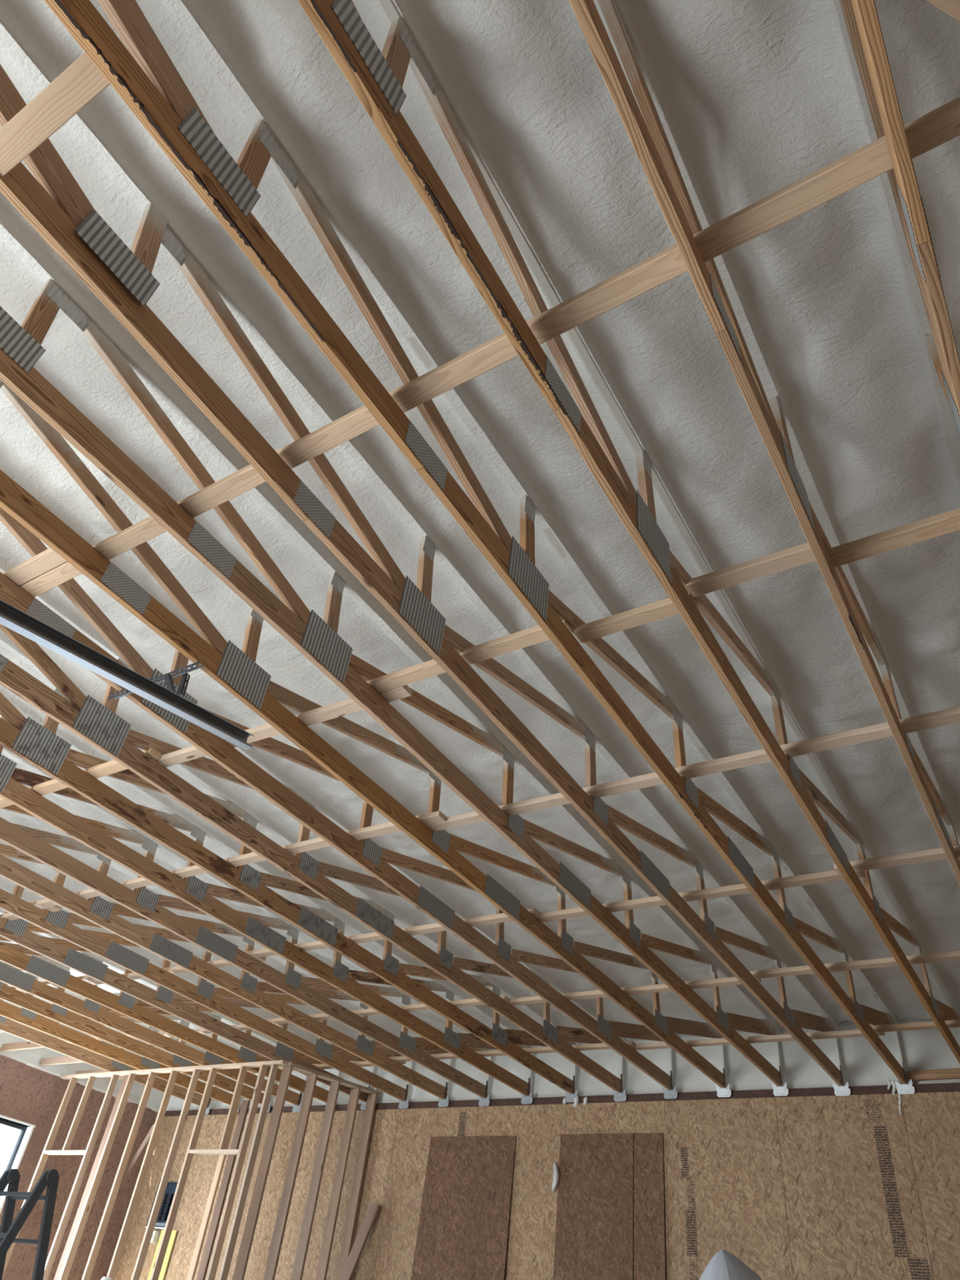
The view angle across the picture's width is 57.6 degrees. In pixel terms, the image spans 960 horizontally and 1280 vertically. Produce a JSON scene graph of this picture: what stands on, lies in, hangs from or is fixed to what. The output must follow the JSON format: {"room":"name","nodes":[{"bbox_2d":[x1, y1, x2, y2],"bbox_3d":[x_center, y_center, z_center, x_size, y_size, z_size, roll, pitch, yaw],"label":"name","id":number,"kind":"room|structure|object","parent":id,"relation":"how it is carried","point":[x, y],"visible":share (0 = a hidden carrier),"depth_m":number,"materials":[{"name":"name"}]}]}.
{"room":"building under construction","nodes":[
{"label":"building under construction","id":0,"kind":"room"},
{"bbox_2d":[0,1054,158,1279],"bbox_3d":[-8.831,4.854,8.072,0.150,4.199,13.600,-18,-47,27],"label":"wall","id":1,"kind":"structure","parent":0,"point":[30,1095],"depth_m":12.12,"materials":[{"name":"brown wood"}]},
{"bbox_2d":[0,1118,27,1177],"bbox_3d":[-7.003,6.709,10.451,0.050,2.177,2.620,-18,-47,27],"label":"window","id":2,"kind":"structure","parent":1,"relation":"in","point":[11,1134],"depth_m":11.70,"materials":[{"name":"clear glass"}]},
{"bbox_2d":[0,1114,35,1213],"bbox_3d":[-6.932,6.688,10.418,0.112,2.222,2.670,-18,-47,27],"label":"trim","id":3,"kind":"structure","parent":1,"relation":"attached to","point":[29,1129],"depth_m":11.71,"materials":[{"name":"white wood"}]},
{"bbox_2d":[0,1000,168,1111],"bbox_3d":[-8.471,2.974,9.691,0.090,0.825,13.700,-18,-47,27],"label":"wall","id":4,"kind":"structure","parent":0,"point":[31,1057],"depth_m":12.57,"materials":[{"name":"white paint"}]},
{"bbox_2d":[0,0,959,1055],"bbox_3d":[-2.114,0.708,6.423,15.180,0.167,13.755,-18,-47,27],"label":"ceiling","id":5,"kind":"structure","parent":0,"point":[752,99],"depth_m":4.05,"materials":[{"name":"plastic"}]},
{"bbox_2d":[0,843,415,1102],"bbox_3d":[-4.461,1.720,7.497,0.042,0.708,13.680,-18,-47,27],"label":"roof truss","id":6,"kind":"object","parent":5,"relation":"attached to","point":[60,923],"visible":0.53,"depth_m":8.99,"materials":[{"name":"brown wood"}]},
{"bbox_2d":[0,822,454,1100],"bbox_3d":[-3.933,1.546,7.214,0.042,0.708,13.680,-18,-47,27],"label":"roof truss","id":7,"kind":"object","parent":5,"relation":"attached to","point":[97,910],"visible":0.48,"depth_m":8.50,"materials":[{"name":"brown wood"}]},
{"bbox_2d":[88,956,266,985],"bbox_3d":[-3.177,3.392,8.953,2.600,0.038,0.089,-18,-47,27],"label":"board","id":8,"kind":"object","parent":7,"relation":"on","point":[217,963],"visible":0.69,"depth_m":8.87,"materials":[{"name":"brown wood"}]},
{"bbox_2d":[0,804,494,1099],"bbox_3d":[-3.418,1.384,6.932,0.042,0.708,13.680,-18,-47,27],"label":"roof truss","id":9,"kind":"object","parent":5,"relation":"attached to","point":[148,904],"visible":0.69,"depth_m":7.99,"materials":[{"name":"brown wood"}]},
{"bbox_2d":[0,714,535,1097],"bbox_3d":[-2.906,1.213,6.660,0.042,0.708,13.680,-18,-47,27],"label":"roof truss","id":10,"kind":"object","parent":5,"relation":"attached to","point":[193,891],"visible":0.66,"depth_m":7.43,"materials":[{"name":"brown wood"}]},
{"bbox_2d":[0,687,578,1093],"bbox_3d":[-2.394,1.046,6.384,0.042,0.708,13.680,-18,-47,27],"label":"roof truss","id":11,"kind":"object","parent":5,"relation":"attached to","point":[37,744],"visible":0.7,"depth_m":6.91,"materials":[{"name":"brown wood"}]},
{"bbox_2d":[0,747,161,808],"bbox_3d":[-3.438,1.167,6.402,3.150,0.038,0.090,-18,-47,27],"label":"board","id":12,"kind":"object","parent":11,"relation":"on","point":[112,766],"visible":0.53,"depth_m":5.94,"materials":[{"name":"brown wood"}]},
{"bbox_2d":[28,810,446,908],"bbox_3d":[-2.192,1.817,6.952,4.600,0.038,0.091,-18,-47,27],"label":"board","id":13,"kind":"object","parent":11,"relation":"on","point":[435,817],"visible":0.42,"depth_m":6.50,"materials":[{"name":"brown wood"}]},
{"bbox_2d":[264,995,509,1024],"bbox_3d":[-1.093,3.923,9.222,3.210,0.038,0.089,-18,-47,27],"label":"board","id":14,"kind":"object","parent":11,"relation":"on","point":[472,1002],"visible":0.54,"depth_m":9.01,"materials":[{"name":"brown wood"}]},
{"bbox_2d":[389,1040,635,1062],"bbox_3d":[0.250,4.654,9.848,3.210,0.038,0.089,-18,-47,27],"label":"board","id":15,"kind":"object","parent":11,"relation":"on","point":[593,1046],"visible":0.5,"depth_m":9.65,"materials":[{"name":"brown wood"}]},
{"bbox_2d":[0,623,625,1093],"bbox_3d":[-1.877,0.885,6.098,0.042,0.708,13.680,-18,-47,27],"label":"roof truss","id":16,"kind":"object","parent":5,"relation":"attached to","point":[97,723],"visible":0.71,"depth_m":6.20,"materials":[{"name":"brown wood"}]},
{"bbox_2d":[0,507,675,1089],"bbox_3d":[-1.362,0.714,5.825,0.042,0.708,13.680,-18,-47,27],"label":"roof truss","id":17,"kind":"object","parent":5,"relation":"attached to","point":[366,854],"visible":0.56,"depth_m":6.04,"materials":[{"name":"brown wood"}]},
{"bbox_2d":[2,547,66,586],"bbox_3d":[-4.619,0.411,5.720,6.090,0.038,0.090,-18,-47,28],"label":"board","id":18,"kind":"object","parent":17,"relation":"on","point":[48,559],"visible":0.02,"depth_m":4.39,"materials":[{"name":"brown wood"}]},
{"bbox_2d":[244,908,540,958],"bbox_3d":[-0.903,2.592,7.637,3.210,0.038,0.089,-18,-47,27],"label":"board","id":19,"kind":"object","parent":17,"relation":"on","point":[500,917],"visible":0.65,"depth_m":7.43,"materials":[{"name":"brown wood"}]},
{"bbox_2d":[632,1029,884,1050],"bbox_3d":[2.620,3.963,8.643,2.600,0.038,0.089,-18,-47,27],"label":"board","id":20,"kind":"object","parent":17,"relation":"on","point":[856,1033],"visible":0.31,"depth_m":8.53,"materials":[{"name":"brown wood"}]},
{"bbox_2d":[0,379,728,1088],"bbox_3d":[-0.849,0.549,5.547,0.042,0.708,13.680,-18,-47,27],"label":"roof truss","id":21,"kind":"object","parent":5,"relation":"attached to","point":[237,670],"visible":0.7,"depth_m":5.06,"materials":[{"name":"brown wood"}]},
{"bbox_2d":[106,661,204,700],"bbox_3d":[-1.771,0.288,4.689,0.720,0.174,0.070,-18,-47,27],"label":"hanger","id":22,"kind":"object","parent":21,"relation":"attached to","point":[168,676],"visible":0.84,"depth_m":4.62,"materials":[{"name":"metal"}]},
{"bbox_2d":[0,599,253,750],"bbox_3d":[-2.339,-0.352,3.437,0.062,0.751,3.934,-18,-47,27],"label":"light fixture","id":23,"kind":"object","parent":22,"relation":"hanging from","point":[12,618],"visible":1,"depth_m":4.22,"materials":[{"name":"metal"}]},
{"bbox_2d":[19,96,959,597],"bbox_3d":[0.302,-1.141,3.082,6.780,0.038,0.091,-18,-47,28],"label":"board","id":24,"kind":"object","parent":21,"relation":"on","point":[941,125],"visible":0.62,"depth_m":3.01,"materials":[{"name":"brown wood"}]},
{"bbox_2d":[509,977,761,1005],"bbox_3d":[1.276,3.231,8.017,2.600,0.038,0.089,-18,-47,27],"label":"board","id":25,"kind":"object","parent":21,"relation":"on","point":[727,981],"visible":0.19,"depth_m":7.89,"materials":[{"name":"brown wood"}]},
{"bbox_2d":[426,706,959,831],"bbox_3d":[2.114,0.497,4.688,6.080,0.038,0.090,-18,-47,27],"label":"board","id":26,"kind":"object","parent":21,"relation":"on","point":[949,716],"visible":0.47,"depth_m":5.02,"materials":[{"name":"brown wood"}]},
{"bbox_2d":[537,870,866,922],"bbox_3d":[1.466,1.900,6.432,2.600,0.038,0.089,-18,-47,27],"label":"board","id":27,"kind":"object","parent":21,"relation":"on","point":[827,876],"visible":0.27,"depth_m":6.30,"materials":[{"name":"brown wood"}]},
{"bbox_2d":[0,278,783,1086],"bbox_3d":[-0.336,0.388,5.264,0.042,0.708,13.680,-18,-47,27],"label":"roof truss","id":28,"kind":"object","parent":5,"relation":"attached to","point":[317,638],"visible":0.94,"depth_m":4.43,"materials":[{"name":"brown wood"}]},
{"bbox_2d":[155,684,412,767],"bbox_3d":[-1.337,0.565,5.348,2.200,0.038,0.090,-17,-47,27],"label":"board","id":29,"kind":"object","parent":28,"relation":"on","point":[348,706],"visible":0.58,"depth_m":5.15,"materials":[{"name":"brown wood"}]},
{"bbox_2d":[0,64,844,1085],"bbox_3d":[0.228,0.219,4.946,0.148,0.708,13.680,-18,-47,27],"label":"roof truss","id":30,"kind":"object","parent":5,"relation":"attached to","point":[53,202],"visible":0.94,"depth_m":3.77,"materials":[{"name":"brown wood"}]},
{"bbox_2d":[0,52,110,177],"bbox_3d":[-1.305,-1.571,2.616,0.530,0.038,0.092,-18,-47,27],"label":"brace","id":31,"kind":"object","parent":30,"relation":"attached to","point":[82,81],"visible":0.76,"depth_m":2.58,"materials":[{"name":"brown wood"}]},
{"bbox_2d":[44,0,907,1084],"bbox_3d":[0.688,0.073,4.694,0.044,0.708,13.680,-18,-47,27],"label":"roof truss","id":32,"kind":"object","parent":5,"relation":"attached to","point":[144,76],"visible":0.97,"depth_m":3.37,"materials":[{"name":"brown wood"}]},
{"bbox_2d":[366,620,573,693],"bbox_3d":[-0.092,0.097,4.592,1.254,0.038,0.090,-18,-47,28],"label":"board","id":33,"kind":"object","parent":32,"relation":"on","point":[535,634],"visible":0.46,"depth_m":4.54,"materials":[{"name":"brown wood"}]},
{"bbox_2d":[297,0,959,1063],"bbox_3d":[1.204,-0.088,4.409,0.044,0.708,13.680,-18,-47,27],"label":"roof truss","id":34,"kind":"object","parent":5,"relation":"attached to","point":[376,77],"visible":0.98,"depth_m":3.34,"materials":[{"name":"brown wood"}]},
{"bbox_2d":[573,592,696,643],"bbox_3d":[0.742,-0.106,4.216,0.600,0.038,0.089,-18,-47,27],"label":"board","id":35,"kind":"object","parent":34,"relation":"on","point":[664,608],"visible":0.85,"depth_m":4.21,"materials":[{"name":"brown wood"}]},
{"bbox_2d":[906,1067,959,1081],"bbox_3d":[4.459,4.237,8.512,0.551,0.085,0.036,-19,-47,27],"label":"blocking","id":36,"kind":"object","parent":34,"relation":"attached to","point":[945,1073],"visible":1,"depth_m":8.51,"materials":[{"name":"brown wood"}]},
{"bbox_2d":[568,0,959,885],"bbox_3d":[1.723,-0.276,4.149,0.044,0.708,13.680,-18,-47,27],"label":"roof truss","id":37,"kind":"object","parent":5,"relation":"attached to","point":[647,136],"visible":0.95,"depth_m":3.00,"materials":[{"name":"brown wood"}]},
{"bbox_2d":[686,542,815,597],"bbox_3d":[1.222,-0.315,3.890,0.595,0.038,0.089,-17,-47,27],"label":"board","id":38,"kind":"object","parent":37,"relation":"on","point":[801,554],"visible":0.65,"depth_m":3.88,"materials":[{"name":"brown wood"}]},
{"bbox_2d":[749,950,959,978],"bbox_3d":[4.256,2.204,6.317,4.880,0.038,0.089,-18,-47,27],"label":"board","id":39,"kind":"object","parent":37,"relation":"on","point":[951,955],"visible":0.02,"depth_m":6.96,"materials":[{"name":"brown wood"}]},
{"bbox_2d":[826,507,959,567],"bbox_3d":[2.746,-0.747,3.131,2.905,0.038,0.089,-18,-47,27],"label":"board","id":40,"kind":"object","parent":37,"relation":"on","point":[944,523],"visible":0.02,"depth_m":3.65,"materials":[{"name":"brown wood"}]},
{"bbox_2d":[833,844,959,874],"bbox_3d":[3.918,1.043,5.020,3.630,0.038,0.089,-18,-47,27],"label":"board","id":41,"kind":"object","parent":37,"relation":"on","point":[935,854],"visible":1,"depth_m":5.65,"materials":[{"name":"brown wood"}]},
{"bbox_2d":[870,1019,959,1032],"bbox_3d":[5.325,3.024,7.093,4.230,0.038,0.089,-18,-47,27],"label":"board","id":42,"kind":"object","parent":37,"relation":"on","point":[954,1023],"visible":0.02,"depth_m":7.85,"materials":[{"name":"brown wood"}]},
{"bbox_2d":[839,0,959,443],"bbox_3d":[2.246,-0.436,3.857,0.044,0.708,13.680,-18,-47,27],"label":"roof truss","id":43,"kind":"object","parent":5,"relation":"attached to","point":[860,17],"visible":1,"depth_m":2.59,"materials":[{"name":"brown wood"}]},
{"bbox_2d":[925,0,959,21],"bbox_3d":[1.479,-1.849,2.566,0.566,0.040,0.090,20,-42,-13],"label":"blocking","id":44,"kind":"object","parent":5,"relation":"attached to","point":[952,7],"visible":1,"depth_m":2.55,"materials":[{"name":"brown wood"}]},
{"bbox_2d":[106,1080,959,1279],"bbox_3d":[1.120,6.837,8.754,15.280,4.256,0.068,-18,-47,27],"label":"wall","id":45,"kind":"structure","parent":0,"point":[851,1187],"depth_m":9.09,"materials":[{"name":"brown wood"}]},
{"bbox_2d":[150,1231,160,1243],"bbox_3d":[-4.539,8.278,12.111,0.150,0.130,0.106,-18,-47,27],"label":"junction box","id":46,"kind":"object","parent":45,"relation":"attached to","point":[156,1234],"visible":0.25,"depth_m":12.07,"materials":[{"name":"white plastic"}]},
{"bbox_2d":[145,1182,177,1229],"bbox_3d":[-4.453,7.982,12.327,0.410,0.555,0.109,-18,-47,27],"label":"box","id":47,"kind":"object","parent":45,"relation":"attached to","point":[171,1188],"visible":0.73,"depth_m":12.33,"materials":[{"name":"metal"}]},
{"bbox_2d":[146,1229,177,1279],"bbox_3d":[-4.433,9.136,11.234,0.300,2.587,0.018,-18,-47,27],"label":"strip","id":48,"kind":"object","parent":45,"relation":"attached to","point":[173,1235],"visible":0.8,"depth_m":11.86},
{"bbox_2d":[204,1104,210,1115],"bbox_3d":[-4.097,7.005,13.024,0.168,0.132,0.034,-18,-47,27],"label":"clip","id":49,"kind":"object","parent":45,"relation":"attached to","point":[207,1110],"visible":0.43,"depth_m":13.00,"materials":[{"name":"silver metal"}]},
{"bbox_2d":[292,1102,302,1112],"bbox_3d":[-2.562,6.516,12.186,0.168,0.132,0.034,-18,-47,27],"label":"clip","id":50,"kind":"object","parent":45,"relation":"attached to","point":[296,1108],"visible":0.87,"depth_m":12.18,"materials":[{"name":"silver metal"}]},
{"bbox_2d":[360,1100,366,1109],"bbox_3d":[-1.535,6.180,11.635,0.168,0.132,0.034,-18,-47,27],"label":"clip","id":51,"kind":"object","parent":45,"relation":"attached to","point":[362,1104],"visible":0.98,"depth_m":11.64,"materials":[{"name":"silver metal"}]},
{"bbox_2d":[398,1097,408,1108],"bbox_3d":[-0.998,6.011,11.340,0.168,0.132,0.034,-18,-47,27],"label":"clip","id":52,"kind":"object","parent":45,"relation":"attached to","point":[402,1104],"visible":0.98,"depth_m":11.33,"materials":[{"name":"silver metal"}]},
{"bbox_2d":[438,1095,448,1106],"bbox_3d":[-0.470,5.837,11.058,0.168,0.132,0.034,-18,-47,27],"label":"clip","id":53,"kind":"object","parent":45,"relation":"attached to","point":[442,1102],"visible":0.98,"depth_m":11.05,"materials":[{"name":"silver metal"}]},
{"bbox_2d":[478,1094,489,1106],"bbox_3d":[0.045,5.676,10.775,0.168,0.132,0.034,-18,-47,27],"label":"clip","id":54,"kind":"object","parent":45,"relation":"attached to","point":[482,1101],"visible":0.98,"depth_m":10.77,"materials":[{"name":"silver metal"}]},
{"bbox_2d":[520,1091,533,1104],"bbox_3d":[0.556,5.505,10.503,0.168,0.132,0.034,-18,-47,27],"label":"clip","id":55,"kind":"object","parent":45,"relation":"attached to","point":[525,1099],"visible":0.98,"depth_m":10.49,"materials":[{"name":"silver metal"}]},
{"bbox_2d":[156,1082,959,1116],"bbox_3d":[1.385,5.331,10.133,15.280,0.054,0.110,-18,-47,27],"label":"trim","id":56,"kind":"structure","parent":45,"relation":"attached to","point":[953,1085],"depth_m":9.82,"materials":[{"name":"brown wood"}]},
{"bbox_2d":[0,942,312,1105],"bbox_3d":[-6.025,2.225,8.343,0.042,0.708,13.680,-18,-47,27],"label":"roof truss","id":57,"kind":"object","parent":56,"relation":"on","point":[10,975],"visible":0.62,"depth_m":10.24,"materials":[{"name":"brown wood"}]},
{"bbox_2d":[565,1089,577,1102],"bbox_3d":[1.069,5.338,10.227,0.168,0.132,0.034,-18,-47,27],"label":"clip","id":58,"kind":"object","parent":45,"relation":"attached to","point":[570,1097],"visible":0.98,"depth_m":10.22,"materials":[{"name":"silver metal"}]},
{"bbox_2d":[613,1088,626,1101],"bbox_3d":[1.586,5.177,9.941,0.168,0.132,0.034,-18,-47,27],"label":"clip","id":59,"kind":"object","parent":45,"relation":"attached to","point":[620,1096],"visible":0.99,"depth_m":9.94,"materials":[{"name":"silver metal"}]},
{"bbox_2d":[662,1085,677,1098],"bbox_3d":[2.100,5.005,9.668,0.168,0.132,0.034,-18,-47,27],"label":"clip","id":60,"kind":"object","parent":45,"relation":"attached to","point":[668,1094],"visible":1,"depth_m":9.66,"materials":[{"name":"silver metal"}]},
{"bbox_2d":[715,1083,731,1097],"bbox_3d":[2.614,4.840,9.390,0.168,0.132,0.034,-18,-47,27],"label":"clip","id":61,"kind":"object","parent":45,"relation":"attached to","point":[721,1092],"visible":1,"depth_m":9.38,"materials":[{"name":"silver metal"}]},
{"bbox_2d":[771,1081,788,1096],"bbox_3d":[3.127,4.680,9.107,0.168,0.132,0.034,-18,-47,27],"label":"clip","id":62,"kind":"object","parent":45,"relation":"attached to","point":[783,1091],"visible":1,"depth_m":9.10,"materials":[{"name":"silver metal"}]},
{"bbox_2d":[831,1081,850,1096],"bbox_3d":[3.646,4.525,8.813,0.168,0.132,0.034,-18,-47,27],"label":"clip","id":63,"kind":"object","parent":45,"relation":"attached to","point":[839,1091],"visible":1,"depth_m":8.81,"materials":[{"name":"silver metal"}]},
{"bbox_2d":[894,1079,915,1094],"bbox_3d":[4.152,4.364,8.537,0.168,0.132,0.034,-18,-47,27],"label":"clip","id":64,"kind":"object","parent":45,"relation":"attached to","point":[908,1088],"visible":1,"depth_m":8.53,"materials":[{"name":"silver metal"}]},
{"bbox_2d":[166,1017,959,1111],"bbox_3d":[1.450,5.048,10.419,15.180,0.850,0.090,-18,-47,27],"label":"wall","id":65,"kind":"structure","parent":0,"point":[922,1049],"depth_m":9.72,"materials":[{"name":"white paint"}]},
{"bbox_3d":[-2.667,4.420,3.208,15.280,0.100,13.900,-18,-47,27],"label":"floor","id":66,"kind":"structure","parent":0,"visible":0},
{"bbox_2d":[0,1168,59,1279],"bbox_3d":[-3.770,5.232,6.315,0.580,2.452,1.469,-18,-47,27],"label":"ladder","id":67,"kind":"object","parent":66,"relation":"on","point":[9,1230],"visible":1,"depth_m":6.86,"materials":[{"name":"black metal"}]},
{"bbox_2d":[100,1276,111,1279],"bbox_3d":[-4.209,7.764,8.973,0.150,1.980,0.150,-18,-47,27],"label":"pipe","id":68,"kind":"object","parent":66,"relation":"on","point":[103,1277],"visible":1,"depth_m":9.57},
{"bbox_2d":[2,1059,287,1279],"bbox_3d":[-4.362,7.220,10.092,4.250,4.215,0.092,-18,-47,27],"label":"wall","id":69,"kind":"structure","parent":66,"relation":"on","point":[70,1249],"depth_m":10.58,"materials":[{"name":"brown wood"}]},
{"bbox_2d":[0,982,222,1109],"bbox_3d":[-7.560,2.713,9.181,0.042,0.708,13.680,-18,-47,27],"label":"roof truss","id":70,"kind":"object","parent":69,"relation":"on","point":[7,1025],"visible":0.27,"depth_m":11.64,"materials":[{"name":"brown wood"}]},
{"bbox_2d":[0,1041,44,1051],"bbox_3d":[-6.033,5.383,11.593,1.038,0.089,0.038,-18,-47,27],"label":"blocking","id":71,"kind":"object","parent":70,"relation":"attached to","point":[23,1045],"visible":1,"depth_m":11.63,"materials":[{"name":"beige wood"}]},
{"bbox_2d":[39,1056,83,1065],"bbox_3d":[-5.699,5.766,11.982,1.038,0.089,0.038,-18,-47,27],"label":"blocking","id":72,"kind":"object","parent":70,"relation":"attached to","point":[62,1060],"visible":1,"depth_m":12.02,"materials":[{"name":"beige wood"}]},
{"bbox_2d":[75,1069,108,1074],"bbox_3d":[-5.386,6.124,12.348,1.038,0.089,0.038,-18,-47,27],"label":"blocking","id":73,"kind":"object","parent":70,"relation":"attached to","point":[93,1070],"visible":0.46,"depth_m":12.43,"materials":[{"name":"beige wood"}]},
{"bbox_2d":[0,960,247,1107],"bbox_3d":[-7.044,2.548,8.901,0.042,0.708,13.680,-18,-47,27],"label":"roof truss","id":74,"kind":"object","parent":69,"relation":"on","point":[22,1015],"visible":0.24,"depth_m":11.21,"materials":[{"name":"brown wood"}]},
{"bbox_2d":[60,1032,133,1043],"bbox_3d":[-5.343,5.288,11.529,2.280,0.038,0.089,-18,-47,27],"label":"board","id":75,"kind":"object","parent":74,"relation":"on","point":[123,1033],"visible":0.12,"depth_m":11.28,"materials":[{"name":"brown wood"}]},
{"bbox_2d":[116,1124,154,1196],"bbox_3d":[-4.290,6.471,10.871,0.422,0.791,0.036,-18,-47,27],"label":"diagonal brace","id":76,"kind":"object","parent":69,"relation":"attached to","point":[146,1140],"visible":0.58,"depth_m":10.86,"materials":[{"name":"brown wood"}]},
{"bbox_2d":[0,954,280,1106],"bbox_3d":[-6.528,2.382,8.621,0.042,0.708,13.680,-18,-47,27],"label":"roof truss","id":77,"kind":"object","parent":69,"relation":"on","point":[55,1012],"visible":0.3,"depth_m":10.75,"materials":[{"name":"brown wood"}]},
{"bbox_2d":[11,975,94,991],"bbox_3d":[-5.682,4.127,10.232,3.530,0.038,0.089,-18,-47,27],"label":"board","id":78,"kind":"object","parent":77,"relation":"on","point":[85,978],"visible":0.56,"depth_m":9.47,"materials":[{"name":"brown wood"}]},
{"bbox_2d":[106,1068,252,1079],"bbox_3d":[-4.275,6.108,12.305,2.930,0.038,0.089,-18,-47,27],"label":"board","id":79,"kind":"object","parent":77,"relation":"on","point":[119,1077],"visible":0.19,"depth_m":12.79,"materials":[{"name":"brown wood"}]},
{"bbox_2d":[0,936,342,1103],"bbox_3d":[-5.516,2.062,8.067,0.042,0.708,13.680,-18,-47,27],"label":"roof truss","id":80,"kind":"object","parent":69,"relation":"on","point":[127,1005],"visible":0.44,"depth_m":9.82,"materials":[{"name":"brown wood"}]},
{"bbox_2d":[0,884,377,1102],"bbox_3d":[-4.998,1.889,7.792,0.042,0.708,13.680,-18,-47,27],"label":"roof truss","id":81,"kind":"object","parent":69,"relation":"on","point":[19,931],"visible":0.42,"depth_m":9.33,"materials":[{"name":"brown wood"}]},
{"bbox_2d":[0,905,62,920],"bbox_3d":[-5.885,3.076,9.041,4.850,0.038,0.090,-18,-47,27],"label":"board","id":82,"kind":"object","parent":81,"relation":"on","point":[9,916],"visible":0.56,"depth_m":8.19,"materials":[{"name":"brown wood"}]},
{"bbox_2d":[132,1023,283,1039],"bbox_3d":[-3.367,4.723,10.537,2.600,0.038,0.089,-18,-47,27],"label":"board","id":83,"kind":"object","parent":81,"relation":"on","point":[241,1027],"visible":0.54,"depth_m":10.45,"materials":[{"name":"brown wood"}]},
{"bbox_2d":[247,1061,405,1073],"bbox_3d":[-2.024,5.454,11.164,2.600,0.038,0.089,-18,-47,27],"label":"board","id":84,"kind":"object","parent":81,"relation":"on","point":[362,1064],"visible":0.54,"depth_m":10.88,"materials":[{"name":"brown wood"}]},
{"bbox_2d":[186,1097,241,1279],"bbox_3d":[-3.467,7.682,10.388,0.089,4.097,0.038,-18,-47,27],"label":"stud","id":85,"kind":"object","parent":66,"relation":"on","point":[197,1252],"visible":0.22,"depth_m":10.85,"materials":[{"name":"brown wood"}]},
{"bbox_2d":[195,1099,250,1279],"bbox_3d":[-3.466,7.962,10.769,0.120,4.167,0.038,-18,-47,27],"label":"stud","id":86,"kind":"object","parent":66,"relation":"on","point":[211,1235],"visible":1,"depth_m":11.37,"materials":[{"name":"beige wood"}]},
{"bbox_2d":[231,1062,379,1279],"bbox_3d":[-2.091,7.156,9.740,0.145,4.351,1.764,-18,-47,27],"label":"wall","id":87,"kind":"structure","parent":66,"relation":"on","point":[242,1262],"depth_m":10.38,"materials":[{"name":"brown wood"}]},
{"bbox_2d":[338,1202,380,1279],"bbox_3d":[-1.873,8.042,9.759,1.026,3.069,0.098,-2,-41,11],"label":"leaning board","id":88,"kind":"object","parent":66,"relation":"on","point":[359,1243],"visible":1,"depth_m":10.40,"materials":[{"name":"brown wood"}]},
{"bbox_2d":[410,1135,515,1279],"bbox_3d":[-0.318,7.424,9.329,1.220,3.797,0.020,-18,-48,27],"label":"board panel","id":89,"kind":"object","parent":66,"relation":"on","point":[464,1222],"visible":1,"depth_m":10.07,"materials":[{"name":"brown wood"}]},
{"bbox_2d":[553,1133,633,1279],"bbox_3d":[1.085,6.974,8.575,0.900,3.807,0.015,-18,-48,27],"label":"board panel","id":90,"kind":"object","parent":66,"relation":"on","point":[594,1233],"visible":1,"depth_m":9.35,"materials":[{"name":"brown wood"}]},
{"bbox_2d":[551,1161,559,1191],"bbox_3d":[0.832,5.981,9.734,0.096,0.280,0.059,-28,-52,35],"label":"plastic film","id":91,"kind":"object","parent":90,"relation":"attached to","point":[556,1176],"visible":1,"depth_m":9.71,"materials":[{"name":"white plastic"}]},
{"bbox_2d":[633,1133,666,1279],"bbox_3d":[1.615,6.803,8.287,0.335,3.807,0.015,-18,-48,27],"label":"board panel","id":92,"kind":"object","parent":66,"relation":"on","point":[649,1234],"visible":1,"depth_m":9.07,"materials":[{"name":"brown wood"}]},
{"bbox_2d":[698,1249,762,1279],"bbox_3d":[1.147,3.781,3.561,0.734,2.132,0.713,-27,-51,34],"label":"canvas cover","id":93,"kind":"object","parent":66,"relation":"on","point":[724,1265],"visible":1,"depth_m":4.15,"materials":[{"name":"grey fabric"}]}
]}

